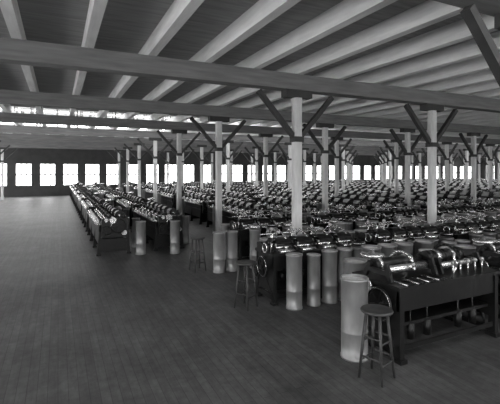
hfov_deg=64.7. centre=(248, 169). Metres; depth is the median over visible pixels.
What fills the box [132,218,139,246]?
can
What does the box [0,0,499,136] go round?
ceiling
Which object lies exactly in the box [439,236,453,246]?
can
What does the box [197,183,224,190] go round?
machine
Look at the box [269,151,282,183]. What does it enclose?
timber post
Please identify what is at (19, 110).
monitor
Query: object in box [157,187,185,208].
machine
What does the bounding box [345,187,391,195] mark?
machine
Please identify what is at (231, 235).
can
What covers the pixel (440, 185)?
machine
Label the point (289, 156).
timber post
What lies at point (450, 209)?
machine
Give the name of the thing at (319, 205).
can
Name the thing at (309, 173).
window
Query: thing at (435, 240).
can
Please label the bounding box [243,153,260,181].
timber post
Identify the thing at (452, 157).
timber post
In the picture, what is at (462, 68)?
ceiling beams
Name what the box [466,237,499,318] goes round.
lap doubler
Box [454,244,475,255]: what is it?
can
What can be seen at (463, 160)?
timber post
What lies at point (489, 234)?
can
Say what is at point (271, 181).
machine
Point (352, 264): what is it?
can
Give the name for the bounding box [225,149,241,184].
timber post
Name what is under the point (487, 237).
can
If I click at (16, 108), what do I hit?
monitor
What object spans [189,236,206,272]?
stool
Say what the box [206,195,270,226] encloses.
machine
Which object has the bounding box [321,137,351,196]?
timber post
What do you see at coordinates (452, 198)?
machine
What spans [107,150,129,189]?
timber post
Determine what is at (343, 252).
can
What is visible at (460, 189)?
machine
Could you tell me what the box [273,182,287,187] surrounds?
machine
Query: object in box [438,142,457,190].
timber post
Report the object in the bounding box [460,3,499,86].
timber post
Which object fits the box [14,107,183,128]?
monitor
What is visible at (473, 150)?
timber post
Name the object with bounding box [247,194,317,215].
machine
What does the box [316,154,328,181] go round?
timber post
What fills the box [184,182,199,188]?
machine
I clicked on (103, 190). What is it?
machine
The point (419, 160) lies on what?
timber post
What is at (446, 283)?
machine
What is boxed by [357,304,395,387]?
stool
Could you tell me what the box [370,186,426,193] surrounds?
machine
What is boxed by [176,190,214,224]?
machine
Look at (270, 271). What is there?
frame
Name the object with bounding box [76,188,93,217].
machine
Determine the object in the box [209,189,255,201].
machine
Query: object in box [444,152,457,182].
timber post
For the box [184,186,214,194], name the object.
machine
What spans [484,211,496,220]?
can
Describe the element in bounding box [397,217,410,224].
can
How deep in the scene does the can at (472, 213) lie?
12.39 m
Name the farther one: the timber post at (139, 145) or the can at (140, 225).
the timber post at (139, 145)
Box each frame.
[229,209,309,266]
[254,223,365,305]
[305,206,377,234]
[354,217,452,248]
[370,203,426,229]
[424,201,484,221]
[435,212,499,239]
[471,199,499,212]
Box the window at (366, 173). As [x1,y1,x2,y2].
[364,165,371,178]
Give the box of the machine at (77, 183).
[70,182,79,197]
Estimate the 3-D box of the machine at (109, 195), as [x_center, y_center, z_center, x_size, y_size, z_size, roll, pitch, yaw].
[-7.302,1.707,21.872,0.930,1.294,4.160,0,0,-26]
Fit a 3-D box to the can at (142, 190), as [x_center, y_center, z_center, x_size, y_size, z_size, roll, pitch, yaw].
[-7.381,1.850,27.421,0.348,1.000,0.348,0,0,-26]
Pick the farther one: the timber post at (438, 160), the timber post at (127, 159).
the timber post at (438, 160)
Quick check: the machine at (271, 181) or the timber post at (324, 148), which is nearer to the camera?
the timber post at (324, 148)
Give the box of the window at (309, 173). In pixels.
[306,165,312,179]
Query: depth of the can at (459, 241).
7.94 m
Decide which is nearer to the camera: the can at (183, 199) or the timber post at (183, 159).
the can at (183, 199)
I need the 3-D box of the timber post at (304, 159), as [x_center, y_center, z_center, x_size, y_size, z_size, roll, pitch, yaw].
[4.437,0.296,31.535,1.994,4.108,0.240,0,0,-26]
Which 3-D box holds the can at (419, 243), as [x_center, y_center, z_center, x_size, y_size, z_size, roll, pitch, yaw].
[3.348,1.850,7.550,0.348,1.000,0.348,0,0,-26]
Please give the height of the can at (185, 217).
0.880 m
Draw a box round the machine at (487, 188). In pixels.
[481,187,499,191]
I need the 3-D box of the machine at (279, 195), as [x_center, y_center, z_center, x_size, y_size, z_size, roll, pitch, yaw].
[1.337,1.707,20.773,0.930,1.294,4.160,0,0,-26]
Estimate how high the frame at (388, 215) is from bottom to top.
1.300 m
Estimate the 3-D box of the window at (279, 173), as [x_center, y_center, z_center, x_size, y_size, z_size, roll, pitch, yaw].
[3.841,0.425,46.852,1.300,2.050,0.060,0,0,-26]
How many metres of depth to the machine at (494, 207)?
14.14 m
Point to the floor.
(78, 326)
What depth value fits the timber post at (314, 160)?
37.62 m
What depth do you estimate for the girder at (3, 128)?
21.39 m
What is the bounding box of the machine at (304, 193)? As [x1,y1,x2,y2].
[280,188,328,197]
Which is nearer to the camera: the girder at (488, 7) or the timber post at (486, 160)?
the girder at (488, 7)
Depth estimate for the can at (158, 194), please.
23.01 m
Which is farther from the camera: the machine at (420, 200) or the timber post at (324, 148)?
the machine at (420, 200)
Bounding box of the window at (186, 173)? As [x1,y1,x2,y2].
[184,164,193,181]
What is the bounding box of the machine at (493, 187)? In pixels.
[456,184,499,189]
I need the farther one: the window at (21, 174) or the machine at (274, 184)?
the window at (21, 174)
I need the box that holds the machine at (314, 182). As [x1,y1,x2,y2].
[314,182,341,186]
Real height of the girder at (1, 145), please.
0.340 m
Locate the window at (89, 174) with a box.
[85,164,99,184]
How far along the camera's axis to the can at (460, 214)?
12.12 m
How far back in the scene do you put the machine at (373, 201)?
16.47 m
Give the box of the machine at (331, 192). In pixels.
[314,189,368,196]
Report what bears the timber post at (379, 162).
on the floor
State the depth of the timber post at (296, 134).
8.71 m
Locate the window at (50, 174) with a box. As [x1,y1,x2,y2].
[40,163,55,185]
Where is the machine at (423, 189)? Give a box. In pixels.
[398,186,444,192]
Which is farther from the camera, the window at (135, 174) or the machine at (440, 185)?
the window at (135, 174)
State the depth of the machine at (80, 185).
30.20 m
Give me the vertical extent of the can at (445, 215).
1.000 m
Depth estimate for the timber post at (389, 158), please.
29.04 m
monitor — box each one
[0,108,207,130]
[2,106,196,131]
[3,107,208,122]
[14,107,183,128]
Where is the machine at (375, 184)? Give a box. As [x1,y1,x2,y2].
[369,183,404,188]
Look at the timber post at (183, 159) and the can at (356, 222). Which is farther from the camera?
the timber post at (183, 159)
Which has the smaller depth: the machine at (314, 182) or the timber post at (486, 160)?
the machine at (314, 182)
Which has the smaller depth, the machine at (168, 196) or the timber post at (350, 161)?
the machine at (168, 196)
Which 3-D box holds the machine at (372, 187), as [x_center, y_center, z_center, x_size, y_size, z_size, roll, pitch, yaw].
[8.696,1.707,29.606,0.930,1.294,4.160,0,0,-26]
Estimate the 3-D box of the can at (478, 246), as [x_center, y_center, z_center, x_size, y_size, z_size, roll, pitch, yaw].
[4.283,1.850,7.224,0.348,1.000,0.348,0,0,-26]
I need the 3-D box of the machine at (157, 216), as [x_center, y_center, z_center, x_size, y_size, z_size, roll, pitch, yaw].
[-3.168,1.707,13.319,0.930,1.294,4.160,0,0,-26]
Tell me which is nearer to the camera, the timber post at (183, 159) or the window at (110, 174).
the timber post at (183, 159)
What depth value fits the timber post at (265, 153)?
19.14 m
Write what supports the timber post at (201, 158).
on the floor
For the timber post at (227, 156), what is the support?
on the floor
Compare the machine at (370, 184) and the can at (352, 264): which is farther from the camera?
the machine at (370, 184)
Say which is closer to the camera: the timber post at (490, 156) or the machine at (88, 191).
the machine at (88, 191)
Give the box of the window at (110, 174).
[106,164,117,184]
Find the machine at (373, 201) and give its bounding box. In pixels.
[329,192,406,212]
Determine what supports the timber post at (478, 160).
on the floor
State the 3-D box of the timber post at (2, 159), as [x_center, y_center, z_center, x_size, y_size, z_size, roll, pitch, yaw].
[-19.162,0.296,30.678,1.994,4.108,0.240,0,0,-26]
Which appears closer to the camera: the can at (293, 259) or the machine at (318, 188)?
the can at (293, 259)
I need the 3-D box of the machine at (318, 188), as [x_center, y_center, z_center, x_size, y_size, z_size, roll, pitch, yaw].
[4.816,1.707,27.730,0.930,1.294,4.160,0,0,-26]
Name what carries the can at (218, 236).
on the floor
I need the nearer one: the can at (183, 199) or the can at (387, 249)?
the can at (387, 249)
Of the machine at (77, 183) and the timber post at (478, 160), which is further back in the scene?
the timber post at (478, 160)
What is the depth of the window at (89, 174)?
37.66 m
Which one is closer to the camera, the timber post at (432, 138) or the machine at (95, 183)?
the timber post at (432, 138)
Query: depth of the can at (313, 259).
6.80 m
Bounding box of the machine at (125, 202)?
[116,192,146,228]
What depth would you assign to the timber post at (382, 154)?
41.35 m
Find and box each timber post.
[0,147,16,199]
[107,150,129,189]
[114,147,137,192]
[123,143,152,196]
[137,138,172,201]
[156,129,200,212]
[157,151,175,183]
[170,148,193,185]
[189,116,246,230]
[189,145,213,188]
[203,152,214,182]
[222,140,242,191]
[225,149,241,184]
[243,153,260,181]
[244,146,261,186]
[247,133,283,196]
[256,89,333,235]
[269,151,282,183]
[277,142,302,190]
[280,153,287,181]
[302,123,346,208]
[302,148,314,185]
[306,152,321,183]
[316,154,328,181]
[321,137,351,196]
[332,144,354,189]
[339,149,356,185]
[345,155,358,180]
[349,152,357,182]
[374,155,380,179]
[375,153,383,181]
[377,150,393,184]
[379,146,399,187]
[383,139,404,193]
[389,128,421,208]
[404,103,457,223]
[411,154,418,181]
[412,151,426,183]
[437,155,443,180]
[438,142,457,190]
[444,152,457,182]
[452,157,457,178]
[459,132,487,199]
[459,149,470,184]
[459,155,464,179]
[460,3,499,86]
[476,153,484,181]
[481,144,499,188]
[482,156,487,179]
[492,150,499,185]
[492,158,496,178]
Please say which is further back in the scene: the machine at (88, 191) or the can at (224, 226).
the machine at (88, 191)
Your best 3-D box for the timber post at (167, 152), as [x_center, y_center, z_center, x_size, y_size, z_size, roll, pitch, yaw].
[-7.458,0.296,36.336,1.994,4.108,0.240,0,0,-26]
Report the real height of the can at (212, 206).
1.000 m
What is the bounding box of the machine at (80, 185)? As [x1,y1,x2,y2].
[71,183,82,202]
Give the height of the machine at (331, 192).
1.294 m
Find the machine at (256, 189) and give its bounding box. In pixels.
[246,185,281,192]
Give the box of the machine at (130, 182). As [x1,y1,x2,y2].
[122,181,135,191]
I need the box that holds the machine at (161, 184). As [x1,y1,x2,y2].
[157,182,172,188]
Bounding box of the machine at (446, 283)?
[352,243,499,365]
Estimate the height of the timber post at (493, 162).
4.108 m
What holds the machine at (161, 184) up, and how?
on the floor
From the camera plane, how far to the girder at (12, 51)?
7.77 m
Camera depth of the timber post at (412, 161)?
43.27 m
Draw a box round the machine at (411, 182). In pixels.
[411,182,450,186]
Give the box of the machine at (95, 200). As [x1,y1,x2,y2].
[80,192,104,231]
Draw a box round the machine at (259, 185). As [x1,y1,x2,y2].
[248,183,277,187]
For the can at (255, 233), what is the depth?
9.42 m
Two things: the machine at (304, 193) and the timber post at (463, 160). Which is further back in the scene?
the timber post at (463, 160)
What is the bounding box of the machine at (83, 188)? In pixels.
[73,185,86,208]
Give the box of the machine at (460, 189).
[457,188,499,195]
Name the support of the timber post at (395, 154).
on the floor
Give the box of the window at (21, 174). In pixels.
[15,163,31,185]
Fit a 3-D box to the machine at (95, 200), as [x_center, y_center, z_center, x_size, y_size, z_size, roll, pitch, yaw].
[-6.630,1.707,16.921,0.930,1.294,4.160,0,0,-26]
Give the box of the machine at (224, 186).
[223,184,248,188]
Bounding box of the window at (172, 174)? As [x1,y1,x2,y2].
[165,164,176,183]
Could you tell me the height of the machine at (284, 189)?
1.294 m
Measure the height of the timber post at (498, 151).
4.108 m
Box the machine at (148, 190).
[141,184,163,200]
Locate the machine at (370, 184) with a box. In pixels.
[352,181,380,185]
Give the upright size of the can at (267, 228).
0.920 m
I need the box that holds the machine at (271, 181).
[269,181,287,184]
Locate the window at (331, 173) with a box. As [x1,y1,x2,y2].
[330,165,334,179]
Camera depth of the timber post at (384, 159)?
35.21 m
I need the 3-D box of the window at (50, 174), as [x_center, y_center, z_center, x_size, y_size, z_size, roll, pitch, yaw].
[-18.396,0.425,36.102,1.300,2.050,0.060,0,0,-26]
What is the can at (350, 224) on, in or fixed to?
on the floor
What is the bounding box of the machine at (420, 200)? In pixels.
[369,191,449,208]
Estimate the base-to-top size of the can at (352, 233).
1.000 m
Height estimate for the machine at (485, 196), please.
1.294 m
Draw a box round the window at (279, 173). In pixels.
[277,165,285,180]
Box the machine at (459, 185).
[425,182,464,186]
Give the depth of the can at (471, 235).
8.76 m
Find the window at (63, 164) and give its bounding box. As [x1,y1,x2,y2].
[63,164,77,185]
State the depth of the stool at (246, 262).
6.73 m
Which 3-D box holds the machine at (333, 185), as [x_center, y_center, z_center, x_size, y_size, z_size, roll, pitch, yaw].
[7.031,1.707,28.801,0.930,1.294,4.160,0,0,-26]
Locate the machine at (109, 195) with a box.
[105,188,127,205]
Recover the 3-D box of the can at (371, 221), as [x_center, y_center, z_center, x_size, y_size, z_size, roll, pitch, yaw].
[3.508,1.890,11.159,0.288,0.920,0.288,0,0,-26]
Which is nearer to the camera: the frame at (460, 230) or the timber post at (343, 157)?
the frame at (460, 230)
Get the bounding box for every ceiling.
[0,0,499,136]
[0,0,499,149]
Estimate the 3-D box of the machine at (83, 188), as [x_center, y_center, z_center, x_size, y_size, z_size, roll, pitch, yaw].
[-10.765,1.707,25.474,0.930,1.294,4.160,0,0,-26]
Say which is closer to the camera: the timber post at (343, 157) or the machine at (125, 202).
the machine at (125, 202)
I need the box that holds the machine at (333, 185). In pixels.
[329,184,365,189]
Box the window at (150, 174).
[146,164,158,182]
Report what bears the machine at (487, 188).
on the floor
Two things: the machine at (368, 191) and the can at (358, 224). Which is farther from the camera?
the machine at (368, 191)
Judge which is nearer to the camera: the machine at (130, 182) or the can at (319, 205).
the can at (319, 205)
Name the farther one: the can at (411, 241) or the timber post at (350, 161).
the timber post at (350, 161)
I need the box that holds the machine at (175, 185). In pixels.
[167,184,190,193]
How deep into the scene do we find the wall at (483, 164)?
61.73 m
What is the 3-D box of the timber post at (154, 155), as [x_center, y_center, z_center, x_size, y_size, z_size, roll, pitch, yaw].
[-5.136,0.296,21.631,1.994,4.108,0.240,0,0,-26]
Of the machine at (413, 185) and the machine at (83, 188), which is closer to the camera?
the machine at (83, 188)
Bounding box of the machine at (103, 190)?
[98,185,114,198]
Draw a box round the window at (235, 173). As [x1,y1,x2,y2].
[233,165,242,181]
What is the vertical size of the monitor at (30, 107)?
1.720 m
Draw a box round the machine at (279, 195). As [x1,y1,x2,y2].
[250,188,291,199]
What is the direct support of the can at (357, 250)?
on the floor
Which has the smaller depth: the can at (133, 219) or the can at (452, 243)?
the can at (452, 243)
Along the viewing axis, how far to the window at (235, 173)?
44.46 m
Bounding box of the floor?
[0,195,499,403]
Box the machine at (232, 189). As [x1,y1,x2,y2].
[223,186,256,194]
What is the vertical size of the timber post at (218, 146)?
4.108 m
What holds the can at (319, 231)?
on the floor
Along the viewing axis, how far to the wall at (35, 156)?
38.29 m
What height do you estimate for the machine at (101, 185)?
1.294 m
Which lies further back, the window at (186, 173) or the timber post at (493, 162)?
the timber post at (493, 162)
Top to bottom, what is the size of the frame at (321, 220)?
1.300 m
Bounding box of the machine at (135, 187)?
[131,184,148,195]
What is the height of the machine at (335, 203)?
1.294 m
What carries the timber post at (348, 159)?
on the floor
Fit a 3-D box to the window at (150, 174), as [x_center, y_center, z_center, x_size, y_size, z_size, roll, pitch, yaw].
[-9.843,0.425,40.237,1.300,2.050,0.060,0,0,-26]
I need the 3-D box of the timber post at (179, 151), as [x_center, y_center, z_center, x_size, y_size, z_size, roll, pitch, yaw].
[-3.069,0.296,17.354,1.994,4.108,0.240,0,0,-26]
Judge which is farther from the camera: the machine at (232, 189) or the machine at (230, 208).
the machine at (232, 189)
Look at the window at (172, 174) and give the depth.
41.14 m
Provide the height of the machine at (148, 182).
1.294 m
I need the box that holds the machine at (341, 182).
[339,182,365,185]
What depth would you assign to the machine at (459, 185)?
32.46 m
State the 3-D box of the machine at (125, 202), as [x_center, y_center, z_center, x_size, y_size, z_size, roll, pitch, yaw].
[-5.235,1.707,17.596,0.930,1.294,4.160,0,0,-26]
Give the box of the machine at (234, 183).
[225,181,250,185]
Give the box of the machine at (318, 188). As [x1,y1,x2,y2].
[303,184,334,191]
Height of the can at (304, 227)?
0.920 m
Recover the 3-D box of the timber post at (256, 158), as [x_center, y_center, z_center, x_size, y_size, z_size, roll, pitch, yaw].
[0.557,0.296,29.659,1.994,4.108,0.240,0,0,-26]
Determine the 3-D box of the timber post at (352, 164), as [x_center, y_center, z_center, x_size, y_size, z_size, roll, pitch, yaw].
[11.944,0.296,45.715,1.994,4.108,0.240,0,0,-26]
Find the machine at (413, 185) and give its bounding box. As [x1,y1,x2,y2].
[391,183,426,187]
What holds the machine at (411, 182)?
on the floor
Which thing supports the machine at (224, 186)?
on the floor
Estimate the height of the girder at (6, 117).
0.340 m
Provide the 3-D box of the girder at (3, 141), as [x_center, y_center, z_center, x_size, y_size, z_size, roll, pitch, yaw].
[10.005,-1.930,39.502,67.600,0.340,0.300,0,0,-26]
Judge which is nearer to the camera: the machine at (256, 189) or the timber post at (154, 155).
the timber post at (154, 155)
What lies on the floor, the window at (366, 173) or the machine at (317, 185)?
the machine at (317, 185)
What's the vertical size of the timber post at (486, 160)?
4.108 m
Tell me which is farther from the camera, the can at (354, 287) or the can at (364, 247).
the can at (364, 247)
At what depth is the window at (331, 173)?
50.08 m
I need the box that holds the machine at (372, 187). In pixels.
[349,183,385,189]
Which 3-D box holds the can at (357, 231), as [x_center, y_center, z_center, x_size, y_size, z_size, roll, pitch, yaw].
[2.527,1.850,8.864,0.348,1.000,0.348,0,0,-26]
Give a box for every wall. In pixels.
[0,148,477,196]
[480,158,497,178]
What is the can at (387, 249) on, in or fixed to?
on the floor
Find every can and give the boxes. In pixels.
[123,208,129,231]
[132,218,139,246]
[135,221,145,254]
[141,189,144,198]
[157,193,160,203]
[170,220,179,253]
[182,198,184,214]
[183,215,188,243]
[212,206,214,233]
[213,231,224,273]
[220,223,229,259]
[226,230,237,271]
[249,228,260,267]
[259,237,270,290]
[266,227,277,236]
[282,226,290,235]
[286,252,302,310]
[302,225,308,234]
[307,253,320,306]
[312,227,323,232]
[317,203,321,213]
[321,249,337,303]
[334,222,347,231]
[337,247,352,300]
[339,230,354,240]
[340,274,368,362]
[344,257,366,273]
[347,222,352,230]
[351,246,361,257]
[354,229,367,237]
[355,221,365,228]
[356,223,366,228]
[361,245,381,257]
[369,220,378,228]
[377,243,397,256]
[393,241,412,255]
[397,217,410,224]
[408,240,414,255]
[412,216,424,224]
[414,239,433,256]
[424,238,438,248]
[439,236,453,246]
[441,241,456,246]
[442,214,453,221]
[454,239,470,244]
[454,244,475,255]
[458,213,470,220]
[469,233,483,245]
[471,212,483,219]
[472,242,482,251]
[480,236,494,239]
[482,232,496,239]
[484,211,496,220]
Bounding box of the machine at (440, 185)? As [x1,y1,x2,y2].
[438,184,488,191]
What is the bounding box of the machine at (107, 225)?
[87,199,130,255]
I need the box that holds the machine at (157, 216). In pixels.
[131,198,183,250]
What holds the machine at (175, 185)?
on the floor
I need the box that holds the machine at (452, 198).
[402,190,477,206]
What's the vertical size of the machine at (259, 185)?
1.294 m
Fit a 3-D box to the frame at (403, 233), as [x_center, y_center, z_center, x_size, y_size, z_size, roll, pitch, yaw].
[3.422,1.700,8.454,2.220,1.300,1.056,0,0,-26]
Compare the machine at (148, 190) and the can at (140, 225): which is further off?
the machine at (148, 190)
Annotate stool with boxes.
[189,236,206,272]
[233,259,257,310]
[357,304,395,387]
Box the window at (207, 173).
[203,164,210,182]
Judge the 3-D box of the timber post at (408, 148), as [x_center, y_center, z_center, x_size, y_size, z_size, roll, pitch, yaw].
[6.759,0.296,16.829,1.994,4.108,0.240,0,0,-26]
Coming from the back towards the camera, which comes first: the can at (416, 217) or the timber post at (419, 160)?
the timber post at (419, 160)
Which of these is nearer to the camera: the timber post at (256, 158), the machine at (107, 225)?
the machine at (107, 225)
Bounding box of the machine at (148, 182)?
[142,181,158,184]
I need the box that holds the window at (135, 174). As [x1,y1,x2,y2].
[129,164,137,182]
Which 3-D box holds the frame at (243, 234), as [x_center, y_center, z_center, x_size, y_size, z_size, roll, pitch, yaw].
[0.628,1.700,10.213,2.220,1.300,1.056,0,0,-26]
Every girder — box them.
[0,37,499,112]
[0,89,499,134]
[0,112,499,144]
[0,125,499,149]
[0,133,497,153]
[0,139,497,155]
[0,144,497,157]
[433,0,499,16]
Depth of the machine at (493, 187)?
28.56 m
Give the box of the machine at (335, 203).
[302,193,371,212]
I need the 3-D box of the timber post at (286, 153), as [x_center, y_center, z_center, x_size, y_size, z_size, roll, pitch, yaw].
[4.183,0.296,41.964,1.994,4.108,0.240,0,0,-26]
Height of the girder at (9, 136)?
0.340 m
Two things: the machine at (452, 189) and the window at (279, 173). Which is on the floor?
the machine at (452, 189)
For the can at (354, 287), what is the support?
on the floor
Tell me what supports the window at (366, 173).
in the wall at (35, 156)
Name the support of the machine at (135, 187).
on the floor
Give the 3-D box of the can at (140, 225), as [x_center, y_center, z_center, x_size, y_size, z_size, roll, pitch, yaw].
[-3.024,1.890,11.034,0.288,0.920,0.288,0,0,-26]
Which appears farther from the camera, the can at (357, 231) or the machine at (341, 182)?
the machine at (341, 182)
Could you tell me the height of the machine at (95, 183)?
1.294 m
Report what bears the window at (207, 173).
in the wall at (35, 156)
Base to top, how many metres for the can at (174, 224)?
0.920 m
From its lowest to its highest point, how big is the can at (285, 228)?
0.920 m
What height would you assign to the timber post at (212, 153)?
4.108 m
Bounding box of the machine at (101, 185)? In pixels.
[93,183,105,191]
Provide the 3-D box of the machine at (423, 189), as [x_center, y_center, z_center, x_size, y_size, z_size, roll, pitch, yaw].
[10.764,1.707,25.330,0.930,1.294,4.160,0,0,-26]
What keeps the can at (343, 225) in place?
on the floor
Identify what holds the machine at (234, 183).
on the floor
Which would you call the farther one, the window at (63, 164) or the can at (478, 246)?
the window at (63, 164)
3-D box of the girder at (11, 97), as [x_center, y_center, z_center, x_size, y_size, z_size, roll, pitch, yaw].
[18.274,-1.930,22.396,67.600,0.340,0.300,0,0,-26]
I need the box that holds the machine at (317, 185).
[302,183,321,186]
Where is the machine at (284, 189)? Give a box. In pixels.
[276,185,314,192]
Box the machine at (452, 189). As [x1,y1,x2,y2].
[420,185,469,191]
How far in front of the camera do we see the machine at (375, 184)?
31.07 m
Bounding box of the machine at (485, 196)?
[437,189,499,204]
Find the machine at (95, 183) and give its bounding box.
[88,181,98,191]
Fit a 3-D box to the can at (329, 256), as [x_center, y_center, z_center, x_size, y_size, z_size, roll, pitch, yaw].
[1.436,1.890,7.047,0.288,0.920,0.288,0,0,-26]
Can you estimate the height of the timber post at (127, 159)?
4.108 m

